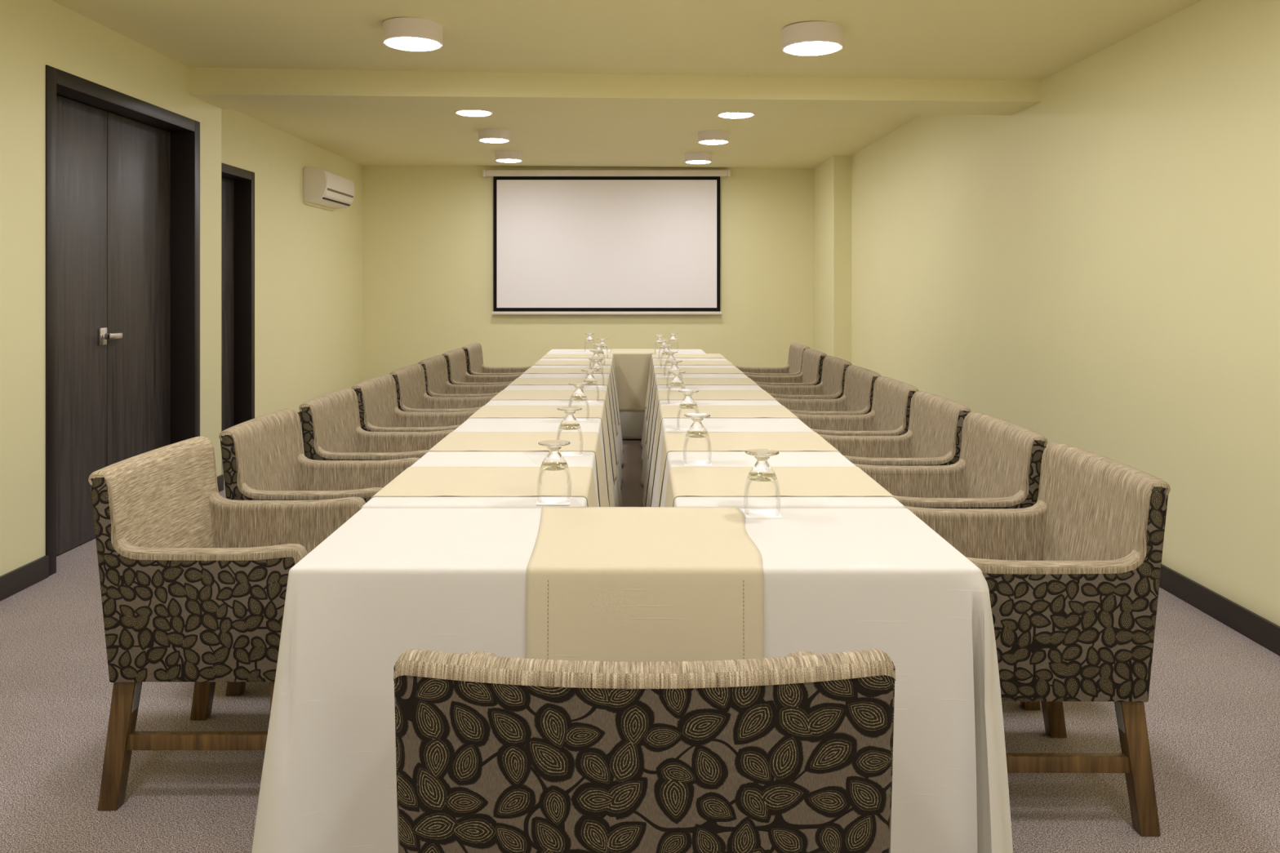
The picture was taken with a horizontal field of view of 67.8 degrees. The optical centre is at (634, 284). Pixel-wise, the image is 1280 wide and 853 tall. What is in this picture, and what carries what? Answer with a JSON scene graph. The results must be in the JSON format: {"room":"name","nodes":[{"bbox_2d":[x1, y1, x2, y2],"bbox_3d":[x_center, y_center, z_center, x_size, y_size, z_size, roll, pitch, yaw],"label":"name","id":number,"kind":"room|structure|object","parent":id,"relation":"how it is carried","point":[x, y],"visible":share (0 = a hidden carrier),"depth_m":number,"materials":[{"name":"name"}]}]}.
{"room":"conference room","nodes":[
{"label":"conference room","id":0,"kind":"room"},
{"bbox_2d":[0,0,221,576],"bbox_3d":[-2.945,-0.155,1.266,0.569,2.950,9.733,0,0,0],"label":"wall","id":1,"kind":"structure","parent":0,"point":[34,34],"depth_m":4.24,"materials":[{"name":"paint"}]},
{"bbox_2d":[0,555,48,601],"bbox_3d":[-2.652,1.270,0.350,0.016,0.100,7.900,0,0,0],"label":"baseboard","id":2,"kind":"structure","parent":1,"relation":"attached to","point":[15,581],"depth_m":4.12,"materials":[{"name":"grey paint"}]},
{"bbox_2d":[45,64,199,576],"bbox_3d":[-2.751,0.163,5.058,0.198,2.315,1.515,0,0,0],"label":"door","id":3,"kind":"structure","parent":1,"relation":"in","point":[122,171],"depth_m":5.10,"materials":[{"name":"black wood"}]},
{"bbox_2d":[217,474,223,492],"bbox_3d":[-2.652,1.270,5.974,0.016,0.100,0.318,0,0,0],"label":"baseboard","id":4,"kind":"structure","parent":1,"relation":"attached to","point":[220,478],"depth_m":6.09,"materials":[{"name":"grey paint"}]},
{"bbox_2d":[221,108,362,417],"bbox_3d":[-3.329,-0.155,8.642,0.200,2.950,5.317,0,0,0],"label":"wall","id":5,"kind":"structure","parent":0,"point":[308,259],"depth_m":9.15,"materials":[{"name":"paint"}]},
{"bbox_2d":[221,162,254,431],"bbox_3d":[-3.320,0.182,7.320,0.198,2.275,1.520,0,0,0],"label":"door","id":6,"kind":"structure","parent":5,"relation":"in","point":[237,184],"depth_m":8.01,"materials":[{"name":"black wood"}]},
{"bbox_2d":[303,166,354,210],"bbox_3d":[-3.115,-0.974,9.750,0.228,0.363,0.940,0,0,0],"label":"air conditioner","id":7,"kind":"object","parent":5,"relation":"attached to","point":[324,189],"visible":1,"depth_m":9.41,"materials":[{"name":"beige plastic"}]},
{"bbox_2d":[322,196,350,205],"bbox_3d":[-3.045,-0.851,9.745,0.016,0.018,0.870,0,0,0],"label":"outlet","id":8,"kind":"object","parent":7,"relation":"attached to","point":[338,201],"depth_m":9.74,"materials":[{"name":"black"}]},
{"bbox_2d":[232,108,920,168],"bbox_3d":[-0.461,-1.502,8.525,5.537,0.255,5.550,0,0,0],"label":"ceiling","id":9,"kind":"structure","parent":0,"point":[363,137],"depth_m":8.95,"materials":[{"name":"paint"}]},
{"bbox_2d":[454,110,493,116],"bbox_3d":[-1.226,-1.352,7.270,0.284,0.098,0.284,0,0,0],"label":"ceiling lamp","id":10,"kind":"object","parent":9,"relation":"attached to","point":[465,113],"visible":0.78,"depth_m":7.23,"materials":[{"name":"white metal"}]},
{"bbox_2d":[478,128,510,142],"bbox_3d":[-1.275,-1.353,8.650,0.284,0.098,0.284,0,0,0],"label":"ceiling lamp","id":11,"kind":"object","parent":9,"relation":"attached to","point":[486,135],"visible":1,"depth_m":8.54,"materials":[{"name":"white metal"}]},
{"bbox_2d":[480,138,507,142],"bbox_3d":[-1.275,-1.310,8.650,0.254,0.014,0.254,0,0,0],"label":"diffuser","id":12,"kind":"object","parent":11,"relation":"attached to","point":[489,140],"depth_m":8.61,"materials":[{"name":"white plastic"}]},
{"bbox_2d":[495,150,522,162],"bbox_3d":[-1.327,-1.353,10.050,0.284,0.098,0.284,0,0,0],"label":"ceiling lamp","id":13,"kind":"object","parent":9,"relation":"attached to","point":[504,156],"visible":1,"depth_m":9.94,"materials":[{"name":"white metal"}]},
{"bbox_2d":[497,159,520,162],"bbox_3d":[-1.327,-1.311,10.050,0.254,0.014,0.254,0,0,0],"label":"diffuser","id":14,"kind":"object","parent":13,"relation":"attached to","point":[498,160],"depth_m":10.00,"materials":[{"name":"white plastic"}]},
{"bbox_2d":[684,151,711,164],"bbox_3d":[0.672,-1.339,10.050,0.284,0.098,0.284,0,0,0],"label":"ceiling lamp","id":15,"kind":"object","parent":9,"relation":"attached to","point":[694,157],"visible":1,"depth_m":9.94,"materials":[{"name":"white metal"}]},
{"bbox_2d":[686,160,710,164],"bbox_3d":[0.672,-1.296,10.050,0.254,0.014,0.254,0,0,0],"label":"diffuser","id":16,"kind":"object","parent":15,"relation":"attached to","point":[687,162],"depth_m":10.00,"materials":[{"name":"white plastic"}]},
{"bbox_2d":[697,129,728,144],"bbox_3d":[0.717,-1.338,8.650,0.284,0.098,0.284,0,0,0],"label":"ceiling lamp","id":17,"kind":"object","parent":9,"relation":"attached to","point":[708,136],"visible":1,"depth_m":8.54,"materials":[{"name":"white metal"}]},
{"bbox_2d":[699,140,727,144],"bbox_3d":[0.717,-1.296,8.650,0.254,0.014,0.254,0,0,0],"label":"diffuser","id":18,"kind":"object","parent":17,"relation":"attached to","point":[706,142],"depth_m":8.62,"materials":[{"name":"white plastic"}]},
{"bbox_2d":[717,112,755,118],"bbox_3d":[0.775,-1.338,7.270,0.284,0.098,0.284,0,0,0],"label":"ceiling lamp","id":19,"kind":"object","parent":9,"relation":"attached to","point":[728,115],"visible":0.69,"depth_m":7.24,"materials":[{"name":"white metal"}]},
{"bbox_2d":[362,165,813,381],"bbox_3d":[-0.535,-0.155,11.375,5.687,2.950,0.150,0,0,0],"label":"wall","id":20,"kind":"structure","parent":0,"point":[428,231],"depth_m":11.30,"materials":[{"name":"paint"}]},
{"bbox_2d":[482,169,730,314],"bbox_3d":[-0.327,-0.503,11.236,2.910,1.703,0.124,0,0,0],"label":"projection screen","id":21,"kind":"object","parent":20,"relation":"attached to","point":[566,242],"visible":1,"depth_m":11.22,"materials":[{"name":"white fabric"}]},
{"bbox_2d":[52,0,1200,80],"bbox_3d":[-0.176,-1.395,1.075,4.968,0.470,9.350,0,0,0],"label":"ceiling","id":22,"kind":"structure","parent":0,"point":[1016,40],"depth_m":4.63,"materials":[{"name":"paint"}]},
{"bbox_2d":[382,17,443,51],"bbox_3d":[-1.070,-1.204,4.600,0.284,0.098,0.284,0,0,0],"label":"ceiling lamp","id":23,"kind":"object","parent":22,"relation":"attached to","point":[405,33],"visible":1,"depth_m":4.50,"materials":[{"name":"white metal"}]},
{"bbox_2d":[386,37,439,51],"bbox_3d":[-1.070,-1.162,4.600,0.254,0.014,0.254,0,0,0],"label":"diffuser","id":24,"kind":"object","parent":23,"relation":"attached to","point":[414,44],"depth_m":4.56,"materials":[{"name":"white plastic"}]},
{"bbox_2d":[782,21,843,55],"bbox_3d":[0.835,-1.150,4.470,0.284,0.098,0.284,0,0,0],"label":"ceiling lamp","id":25,"kind":"object","parent":22,"relation":"attached to","point":[809,37],"visible":1,"depth_m":4.37,"materials":[{"name":"white metal"}]},
{"bbox_2d":[785,41,839,55],"bbox_3d":[0.835,-1.108,4.470,0.254,0.014,0.254,0,0,0],"label":"diffuser","id":26,"kind":"object","parent":25,"relation":"attached to","point":[797,48],"depth_m":4.44,"materials":[{"name":"white plastic"}]},
{"bbox_2d":[0,422,1279,852],"bbox_3d":[-0.510,1.380,3.850,6.037,0.120,15.300,0,0,0],"label":"floor","id":27,"kind":"structure","parent":0,"point":[1212,708],"depth_m":2.70,"materials":[{"name":"carpet"}]},
{"bbox_2d":[88,436,365,810],"bbox_3d":[-1.108,0.893,2.657,0.570,0.854,0.584,0,0,0],"label":"armchair","id":28,"kind":"object","parent":27,"relation":"on","point":[193,579],"visible":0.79,"depth_m":2.37,"materials":[{"name":"brown fabric"}]},
{"bbox_2d":[218,408,420,696],"bbox_3d":[-1.075,0.893,3.325,0.570,0.854,0.584,0,0,0],"label":"armchair","id":29,"kind":"object","parent":27,"relation":"on","point":[264,458],"visible":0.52,"depth_m":3.38,"materials":[{"name":"brown fabric"}]},
{"bbox_2d":[298,388,454,460],"bbox_3d":[-1.064,0.893,4.026,0.570,0.854,0.584,0,0,0],"label":"armchair","id":30,"kind":"object","parent":27,"relation":"on","point":[331,429],"visible":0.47,"depth_m":4.09,"materials":[{"name":"beige fabric"}]},
{"bbox_2d":[351,373,477,431],"bbox_3d":[-1.060,0.893,4.701,0.570,0.854,0.584,0,0,0],"label":"armchair","id":31,"kind":"object","parent":27,"relation":"on","point":[379,411],"visible":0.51,"depth_m":4.81,"materials":[{"name":"beige fabric"}]},
{"bbox_2d":[389,364,495,412],"bbox_3d":[-1.056,0.893,5.361,0.570,0.854,0.584,0,0,0],"label":"armchair","id":32,"kind":"object","parent":27,"relation":"on","point":[412,396],"visible":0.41,"depth_m":5.50,"materials":[{"name":"beige fabric"}]},
{"bbox_2d":[417,355,509,397],"bbox_3d":[-1.060,0.893,6.051,0.570,0.854,0.584,0,0,0],"label":"armchair","id":33,"kind":"object","parent":27,"relation":"on","point":[435,368],"visible":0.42,"depth_m":6.20,"materials":[{"name":"beige fabric"}]},
{"bbox_2d":[441,348,521,385],"bbox_3d":[-1.054,0.893,6.731,0.570,0.854,0.584,0,0,0],"label":"armchair","id":34,"kind":"object","parent":27,"relation":"on","point":[458,374],"visible":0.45,"depth_m":6.88,"materials":[{"name":"beige fabric"}]},
{"bbox_2d":[461,342,532,375],"bbox_3d":[-1.046,0.893,7.431,0.570,0.854,0.584,0,0,0],"label":"armchair","id":35,"kind":"object","parent":27,"relation":"on","point":[473,352],"visible":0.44,"depth_m":7.56,"materials":[{"name":"beige fabric"}]},
{"bbox_2d":[393,648,895,852],"bbox_3d":[0.013,0.893,1.438,0.635,0.854,0.570,0,0,0],"label":"armchair","id":36,"kind":"object","parent":27,"relation":"on","point":[793,753],"visible":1,"depth_m":1.18,"materials":[{"name":"brown fabric"}]},
{"bbox_2d":[734,342,809,375],"bbox_3d":[1.060,0.893,7.406,0.570,0.854,0.584,0,0,0],"label":"armchair","id":37,"kind":"object","parent":27,"relation":"on","point":[793,367],"visible":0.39,"depth_m":7.59,"materials":[{"name":"beige fabric"}]},
{"bbox_2d":[745,348,826,385],"bbox_3d":[1.046,0.893,6.711,0.570,0.854,0.584,0,0,0],"label":"armchair","id":38,"kind":"object","parent":27,"relation":"on","point":[811,373],"visible":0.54,"depth_m":6.84,"materials":[{"name":"beige fabric"}]},
{"bbox_2d":[757,355,852,399],"bbox_3d":[1.053,0.893,6.006,0.570,0.854,0.584,0,0,0],"label":"armchair","id":39,"kind":"object","parent":27,"relation":"on","point":[831,386],"visible":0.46,"depth_m":6.13,"materials":[{"name":"beige fabric"}]},
{"bbox_2d":[773,364,881,414],"bbox_3d":[1.038,0.893,5.266,0.570,0.854,0.584,0,0,0],"label":"armchair","id":40,"kind":"object","parent":27,"relation":"on","point":[856,398],"visible":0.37,"depth_m":5.41,"materials":[{"name":"beige fabric"}]},
{"bbox_2d":[792,376,919,435],"bbox_3d":[1.034,0.893,4.591,0.570,0.854,0.584,0,0,0],"label":"armchair","id":41,"kind":"object","parent":27,"relation":"on","point":[889,415],"visible":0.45,"depth_m":4.71,"materials":[{"name":"beige fabric"}]},
{"bbox_2d":[818,391,971,466],"bbox_3d":[1.028,0.893,3.911,0.570,0.854,0.584,0,0,0],"label":"armchair","id":42,"kind":"object","parent":27,"relation":"on","point":[933,437],"visible":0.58,"depth_m":4.00,"materials":[{"name":"beige fabric"}]},
{"bbox_2d":[853,412,1047,710],"bbox_3d":[1.020,0.893,3.221,0.570,0.854,0.584,0,0,0],"label":"armchair","id":43,"kind":"object","parent":27,"relation":"on","point":[998,465],"visible":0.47,"depth_m":3.28,"materials":[{"name":"beige fabric"}]},
{"bbox_2d":[904,442,1170,836],"bbox_3d":[1.020,0.893,2.546,0.570,0.854,0.584,0,0,0],"label":"armchair","id":44,"kind":"object","parent":27,"relation":"on","point":[1072,576],"visible":0.78,"depth_m":2.26,"materials":[{"name":"brown fabric"}]},
{"bbox_3d":[0.000,0.951,2.216,1.400,0.737,0.505,0,0,0],"label":"folding table","id":45,"kind":"object","parent":27,"relation":"on","visible":0},
{"bbox_2d":[251,508,1013,852],"bbox_3d":[-0.012,0.944,2.189,1.601,0.728,0.673,0,0,0],"label":"tablecloth","id":46,"kind":"object","parent":45,"relation":"on","point":[386,584],"visible":0.59,"depth_m":1.94,"materials":[{"name":"white fabric"}]},
{"bbox_2d":[525,506,764,662],"bbox_3d":[0.020,0.833,2.205,0.524,0.518,0.568,0,0,0],"label":"table runner","id":47,"kind":"object","parent":46,"relation":"on","point":[604,584],"visible":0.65,"depth_m":1.94,"materials":[{"name":"beige fabric"}]},
{"bbox_2d":[742,509,782,518],"bbox_3d":[0.323,0.579,2.412,0.090,0.002,0.090,0,0,1],"label":"coaster","id":48,"kind":"object","parent":46,"relation":"on","point":[749,513],"visible":1,"depth_m":2.41,"materials":[{"name":"white paper"}]},
{"bbox_2d":[745,448,779,481],"bbox_3d":[0.323,0.500,2.412,0.094,0.156,0.094,0,0,-8],"label":"water goblet","id":49,"kind":"object","parent":48,"relation":"on","point":[762,471],"visible":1,"depth_m":2.39,"materials":[{"name":"clear glass"}]},
{"bbox_3d":[-0.071,0.951,8.352,1.335,0.737,0.503,0,0,0],"label":"folding table","id":50,"kind":"object","parent":27,"relation":"on","visible":0},
{"bbox_2d":[546,349,705,439],"bbox_3d":[-0.072,0.944,8.362,1.400,0.728,0.554,0,0,0],"label":"tablecloth","id":51,"kind":"object","parent":50,"relation":"on","point":[631,422],"visible":0.17,"depth_m":8.09,"materials":[{"name":"white fabric"}]},
{"bbox_2d":[608,348,656,411],"bbox_3d":[-0.015,0.825,8.354,0.400,0.494,0.558,0,0,0],"label":"table runner","id":52,"kind":"object","parent":51,"relation":"on","point":[632,366],"visible":0.82,"depth_m":8.08,"materials":[{"name":"beige fabric"}]},
{"bbox_3d":[-0.430,0.951,3.430,0.569,0.737,1.822,0,0,0],"label":"folding table","id":53,"kind":"object","parent":27,"relation":"on","visible":0},
{"bbox_2d":[360,417,609,509],"bbox_3d":[-0.392,0.944,3.430,0.700,0.728,1.859,0,0,0],"label":"tablecloth","id":54,"kind":"object","parent":53,"relation":"on","point":[470,458],"visible":0.13,"depth_m":3.14,"materials":[{"name":"white fabric"}]},
{"bbox_2d":[370,466,597,506],"bbox_3d":[-0.394,0.894,2.817,0.677,0.636,0.422,0,0,0],"label":"table runner","id":55,"kind":"object","parent":54,"relation":"on","point":[413,481],"visible":0.43,"depth_m":2.79,"materials":[{"name":"beige fabric"}]},
{"bbox_2d":[426,431,608,506],"bbox_3d":[-0.396,0.874,3.530,0.678,0.596,0.430,0,0,0],"label":"table runner","id":56,"kind":"object","parent":54,"relation":"on","point":[454,441],"visible":0.53,"depth_m":3.54,"materials":[{"name":"beige fabric"}]},
{"bbox_2d":[466,405,614,506],"bbox_3d":[-0.401,0.884,4.360,0.674,0.616,0.420,0,0,0],"label":"table runner","id":57,"kind":"object","parent":54,"relation":"on","point":[485,411],"visible":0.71,"depth_m":4.29,"materials":[{"name":"beige fabric"}]},
{"bbox_2d":[535,497,572,505],"bbox_3d":[-0.215,0.579,2.553,0.090,0.002,0.090,0,0,1],"label":"coaster","id":58,"kind":"object","parent":54,"relation":"on","point":[541,500],"visible":1,"depth_m":2.54,"materials":[{"name":"white paper"}]},
{"bbox_2d":[537,440,570,471],"bbox_3d":[-0.215,0.500,2.553,0.094,0.156,0.094,0,0,38],"label":"water goblet","id":59,"kind":"object","parent":58,"relation":"on","point":[553,460],"visible":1,"depth_m":2.53,"materials":[{"name":"clear glass"}]},
{"bbox_2d":[559,451,583,456],"bbox_3d":[-0.222,0.579,3.262,0.090,0.002,0.090,0,0,-1],"label":"coaster","id":60,"kind":"object","parent":54,"relation":"on","point":[563,453],"visible":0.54,"depth_m":3.27,"materials":[{"name":"white paper"}]},
{"bbox_2d":[557,406,582,430],"bbox_3d":[-0.222,0.500,3.262,0.094,0.156,0.094,0,0,-25],"label":"water goblet","id":61,"kind":"object","parent":60,"relation":"on","point":[569,422],"visible":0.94,"depth_m":3.24,"materials":[{"name":"clear glass"}]},
{"bbox_2d":[576,417,589,422],"bbox_3d":[-0.240,0.579,4.085,0.090,0.002,0.090,0,0,0],"label":"coaster","id":62,"kind":"object","parent":54,"relation":"on","point":[581,420],"visible":0.54,"depth_m":4.08,"materials":[{"name":"white paper"}]},
{"bbox_2d":[568,382,588,400],"bbox_3d":[-0.240,0.500,4.085,0.094,0.156,0.094,0,0,-36],"label":"water goblet","id":63,"kind":"object","parent":62,"relation":"on","point":[578,394],"visible":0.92,"depth_m":4.07,"materials":[{"name":"clear glass"}]},
{"bbox_3d":[0.414,0.951,3.430,0.580,0.737,1.822,0,0,0],"label":"folding table","id":64,"kind":"object","parent":27,"relation":"on","visible":0},
{"bbox_2d":[650,417,905,508],"bbox_3d":[0.373,0.944,3.430,0.713,0.728,1.858,0,0,0],"label":"tablecloth","id":65,"kind":"object","parent":64,"relation":"on","point":[732,458],"visible":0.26,"depth_m":3.16,"materials":[{"name":"white fabric"}]},
{"bbox_2d":[676,427,688,431],"bbox_3d":[0.215,0.579,3.810,0.090,0.002,0.090,0,0,0],"label":"coaster","id":66,"kind":"object","parent":65,"relation":"on","point":[679,429],"visible":0.48,"depth_m":3.80,"materials":[{"name":"white paper"}]},
{"bbox_2d":[677,389,698,408],"bbox_3d":[0.215,0.500,3.810,0.094,0.156,0.094,0,0,44],"label":"water goblet","id":67,"kind":"object","parent":66,"relation":"on","point":[687,402],"visible":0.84,"depth_m":3.79,"materials":[{"name":"clear glass"}]},
{"bbox_2d":[682,460,712,466],"bbox_3d":[0.204,0.579,3.095,0.090,0.002,0.090,0,0,0],"label":"coaster","id":68,"kind":"object","parent":65,"relation":"on","point":[686,463],"visible":1,"depth_m":3.09,"materials":[{"name":"white paper"}]},
{"bbox_2d":[684,413,710,437],"bbox_3d":[0.204,0.500,3.095,0.094,0.156,0.094,0,0,34],"label":"water goblet","id":69,"kind":"object","parent":68,"relation":"on","point":[696,429],"visible":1,"depth_m":3.08,"materials":[{"name":"clear glass"}]},
{"bbox_2d":[649,405,799,506],"bbox_3d":[0.393,0.809,4.360,0.670,0.466,0.420,0,0,0],"label":"table runner","id":70,"kind":"object","parent":65,"relation":"on","point":[664,411],"visible":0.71,"depth_m":4.34,"materials":[{"name":"beige fabric"}]},
{"bbox_2d":[657,431,840,506],"bbox_3d":[0.380,0.859,3.530,0.692,0.566,0.430,0,0,0],"label":"table runner","id":71,"kind":"object","parent":65,"relation":"on","point":[672,441],"visible":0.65,"depth_m":3.50,"materials":[{"name":"beige fabric"}]},
{"bbox_2d":[664,466,896,506],"bbox_3d":[0.375,0.904,2.817,0.698,0.656,0.422,0,0,0],"label":"table runner","id":72,"kind":"object","parent":65,"relation":"on","point":[682,481],"visible":0.56,"depth_m":2.79,"materials":[{"name":"beige fabric"}]},
{"bbox_3d":[-0.442,0.951,5.390,0.561,0.737,2.022,0,0,0],"label":"folding table","id":73,"kind":"object","parent":27,"relation":"on","visible":0},
{"bbox_2d":[484,373,622,506],"bbox_3d":[-0.406,0.944,5.390,0.686,0.728,2.059,0,0,0],"label":"tablecloth","id":74,"kind":"object","parent":73,"relation":"on","point":[617,486],"visible":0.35,"depth_m":5.36,"materials":[{"name":"white fabric"}]},
{"bbox_2d":[488,390,574,401],"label":"table runner","id":75,"kind":"object","parent":74,"relation":"on","point":[544,395],"depth_m":4.98,"materials":[{"name":"beige fabric"}]},
{"bbox_2d":[507,377,584,386],"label":"table runner","id":76,"kind":"object","parent":74,"relation":"on","point":[553,381],"depth_m":5.70,"materials":[{"name":"beige fabric"}]},
{"bbox_2d":[580,400,599,402],"bbox_3d":[-0.222,0.579,4.735,0.090,0.002,0.090,0,0,2],"label":"coaster","id":77,"kind":"object","parent":74,"relation":"on","point":[583,401],"visible":0.78,"depth_m":4.74,"materials":[{"name":"white paper"}]},
{"bbox_2d":[581,368,598,384],"bbox_3d":[-0.222,0.500,4.735,0.094,0.156,0.094,0,0,6],"label":"water goblet","id":78,"kind":"object","parent":77,"relation":"on","point":[589,378],"visible":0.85,"depth_m":4.72,"materials":[{"name":"clear glass"}]},
{"bbox_2d":[587,385,604,386],"bbox_3d":[-0.219,0.579,5.450,0.090,0.002,0.090,0,0,2],"label":"coaster","id":79,"kind":"object","parent":74,"relation":"on","point":[588,385],"visible":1,"depth_m":5.45,"materials":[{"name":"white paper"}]},
{"bbox_2d":[588,358,604,371],"bbox_3d":[-0.219,0.500,5.450,0.094,0.156,0.094,0,0,31],"label":"water goblet","id":80,"kind":"object","parent":79,"relation":"on","point":[596,365],"visible":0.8,"depth_m":5.43,"materials":[{"name":"clear glass"}]},
{"bbox_2d":[582,390,616,484],"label":"table runner","id":81,"kind":"object","parent":74,"relation":"on","point":[590,394],"depth_m":4.95,"materials":[{"name":"beige fabric"}]},
{"bbox_2d":[586,377,617,464],"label":"table runner","id":82,"kind":"object","parent":74,"relation":"on","point":[601,381],"depth_m":5.59,"materials":[{"name":"beige fabric"}]},
{"bbox_3d":[0.422,0.951,5.390,0.572,0.737,2.022,0,0,0],"label":"folding table","id":83,"kind":"object","parent":27,"relation":"on","visible":0},
{"bbox_2d":[640,373,782,506],"bbox_3d":[0.383,0.944,5.390,0.702,0.728,2.057,0,0,0],"label":"tablecloth","id":84,"kind":"object","parent":83,"relation":"on","point":[646,467],"visible":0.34,"depth_m":5.36,"materials":[{"name":"white fabric"}]},
{"bbox_2d":[646,377,672,459],"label":"table runner","id":85,"kind":"object","parent":84,"relation":"on","point":[659,381],"depth_m":5.65,"materials":[{"name":"beige fabric"}]},
{"bbox_2d":[644,390,684,506],"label":"table runner","id":86,"kind":"object","parent":84,"relation":"on","point":[661,394],"depth_m":4.94,"materials":[{"name":"beige fabric"}]},
{"bbox_2d":[666,402,680,404],"bbox_3d":[0.206,0.579,4.645,0.090,0.002,0.090,0,0,-2],"label":"coaster","id":87,"kind":"object","parent":84,"relation":"on","point":[668,403],"visible":0.54,"depth_m":4.64,"materials":[{"name":"white paper"}]},
{"bbox_2d":[667,370,685,386],"bbox_3d":[0.206,0.500,4.645,0.094,0.156,0.094,0,0,-16],"label":"water goblet","id":88,"kind":"object","parent":87,"relation":"on","point":[676,381],"visible":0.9,"depth_m":4.62,"materials":[{"name":"clear glass"}]},
{"bbox_2d":[666,387,682,390],"bbox_3d":[0.223,0.579,5.300,0.090,0.002,0.090,0,0,-1],"label":"coaster","id":89,"kind":"object","parent":84,"relation":"on","point":[667,388],"visible":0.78,"depth_m":5.30,"materials":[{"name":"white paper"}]},
{"bbox_2d":[666,360,682,373],"bbox_3d":[0.223,0.500,5.300,0.094,0.156,0.094,0,0,-10],"label":"water goblet","id":90,"kind":"object","parent":89,"relation":"on","point":[674,367],"visible":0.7,"depth_m":5.28,"materials":[{"name":"clear glass"}]},
{"bbox_2d":[680,377,759,386],"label":"table runner","id":91,"kind":"object","parent":84,"relation":"on","point":[709,381],"depth_m":5.70,"materials":[{"name":"beige fabric"}]},
{"bbox_2d":[691,390,777,401],"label":"table runner","id":92,"kind":"object","parent":84,"relation":"on","point":[719,395],"depth_m":4.98,"materials":[{"name":"beige fabric"}]},
{"bbox_3d":[0.230,0.579,6.020,0.090,0.002,0.090,0,0,1],"label":"coaster","id":93,"kind":"object","parent":84,"relation":"on","visible":0},
{"bbox_2d":[664,351,677,363],"bbox_3d":[0.231,0.500,6.020,0.094,0.156,0.094,0,0,-41],"label":"water goblet","id":94,"kind":"object","parent":93,"relation":"on","point":[670,353],"visible":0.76,"depth_m":6.00,"materials":[{"name":"clear glass"}]},
{"bbox_3d":[-0.455,0.951,7.232,0.549,0.737,1.587,0,0,0],"label":"folding table","id":95,"kind":"object","parent":27,"relation":"on","visible":0},
{"bbox_2d":[529,353,624,466],"bbox_3d":[-0.415,0.944,7.233,0.683,0.728,1.624,0,0,0],"label":"tablecloth","id":96,"kind":"object","parent":95,"relation":"on","point":[620,435],"visible":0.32,"depth_m":6.88,"materials":[{"name":"white fabric"}]},
{"bbox_2d":[521,368,590,374],"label":"table runner","id":97,"kind":"object","parent":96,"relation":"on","point":[560,371],"depth_m":6.40,"materials":[{"name":"beige fabric"}]},
{"bbox_2d":[532,360,594,365],"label":"table runner","id":98,"kind":"object","parent":96,"relation":"on","point":[571,362],"depth_m":7.07,"materials":[{"name":"beige fabric"}]},
{"bbox_2d":[540,354,593,359],"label":"table runner","id":99,"kind":"object","parent":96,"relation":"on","point":[575,356],"depth_m":7.72,"materials":[{"name":"beige fabric"}]},
{"bbox_2d":[593,368,617,435],"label":"table runner","id":100,"kind":"object","parent":96,"relation":"on","point":[605,371],"depth_m":6.34,"materials":[{"name":"beige fabric"}]},
{"bbox_2d":[598,354,618,407],"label":"table runner","id":101,"kind":"object","parent":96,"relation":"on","point":[602,356],"depth_m":7.66,"materials":[{"name":"beige fabric"}]},
{"bbox_2d":[598,360,619,425],"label":"table runner","id":102,"kind":"object","parent":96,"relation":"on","point":[603,362],"depth_m":7.00,"materials":[{"name":"beige fabric"}]},
{"bbox_3d":[0.430,0.951,7.232,0.561,0.737,1.587,0,0,0],"label":"folding table","id":103,"kind":"object","parent":27,"relation":"on","visible":0},
{"bbox_2d":[640,353,736,466],"bbox_3d":[0.392,0.944,7.232,0.687,0.728,1.620,0,0,0],"label":"tablecloth","id":104,"kind":"object","parent":103,"relation":"on","point":[645,424],"visible":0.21,"depth_m":6.89,"materials":[{"name":"white fabric"}]},
{"bbox_2d":[644,354,668,408],"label":"table runner","id":105,"kind":"object","parent":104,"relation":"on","point":[654,356],"depth_m":7.66,"materials":[{"name":"beige fabric"}]},
{"bbox_2d":[644,368,670,444],"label":"table runner","id":106,"kind":"object","parent":104,"relation":"on","point":[656,371],"depth_m":6.28,"materials":[{"name":"beige fabric"}]},
{"bbox_2d":[645,360,672,420],"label":"table runner","id":107,"kind":"object","parent":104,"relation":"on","point":[656,362],"depth_m":7.05,"materials":[{"name":"beige fabric"}]},
{"bbox_2d":[673,354,726,359],"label":"table runner","id":108,"kind":"object","parent":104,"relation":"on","point":[691,356],"depth_m":7.72,"materials":[{"name":"beige fabric"}]},
{"bbox_2d":[676,360,733,364],"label":"table runner","id":109,"kind":"object","parent":104,"relation":"on","point":[696,362],"depth_m":7.07,"materials":[{"name":"beige fabric"}]},
{"bbox_2d":[679,368,745,374],"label":"table runner","id":110,"kind":"object","parent":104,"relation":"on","point":[700,371],"depth_m":6.40,"materials":[{"name":"beige fabric"}]},
{"bbox_2d":[851,0,1279,626],"bbox_3d":[2.383,-0.155,3.850,0.150,2.950,15.200,0,0,0],"label":"wall","id":111,"kind":"structure","parent":0,"point":[1093,266],"depth_m":4.49,"materials":[{"name":"paint"}]},
{"bbox_2d":[188,66,1040,115],"bbox_3d":[-0.176,-1.326,5.771,5.000,0.568,0.452,0,0,3],"label":"beam","id":112,"kind":"structure","parent":111,"relation":"attached to","point":[221,87],"depth_m":5.60,"materials":[{"name":"paint"}]},
{"bbox_2d":[813,155,851,363],"bbox_3d":[2.213,-0.038,10.710,0.190,2.716,1.180,0,0,0],"label":"column","id":113,"kind":"structure","parent":111,"relation":"attached to","point":[832,179],"depth_m":10.16,"materials":[{"name":"paint"}]},
{"bbox_2d":[1159,564,1279,656],"bbox_3d":[2.300,1.270,3.260,0.016,0.100,13.720,0,0,0],"label":"baseboard","id":114,"kind":"structure","parent":111,"relation":"attached to","point":[1259,629],"depth_m":3.71,"materials":[{"name":"grey paint"}]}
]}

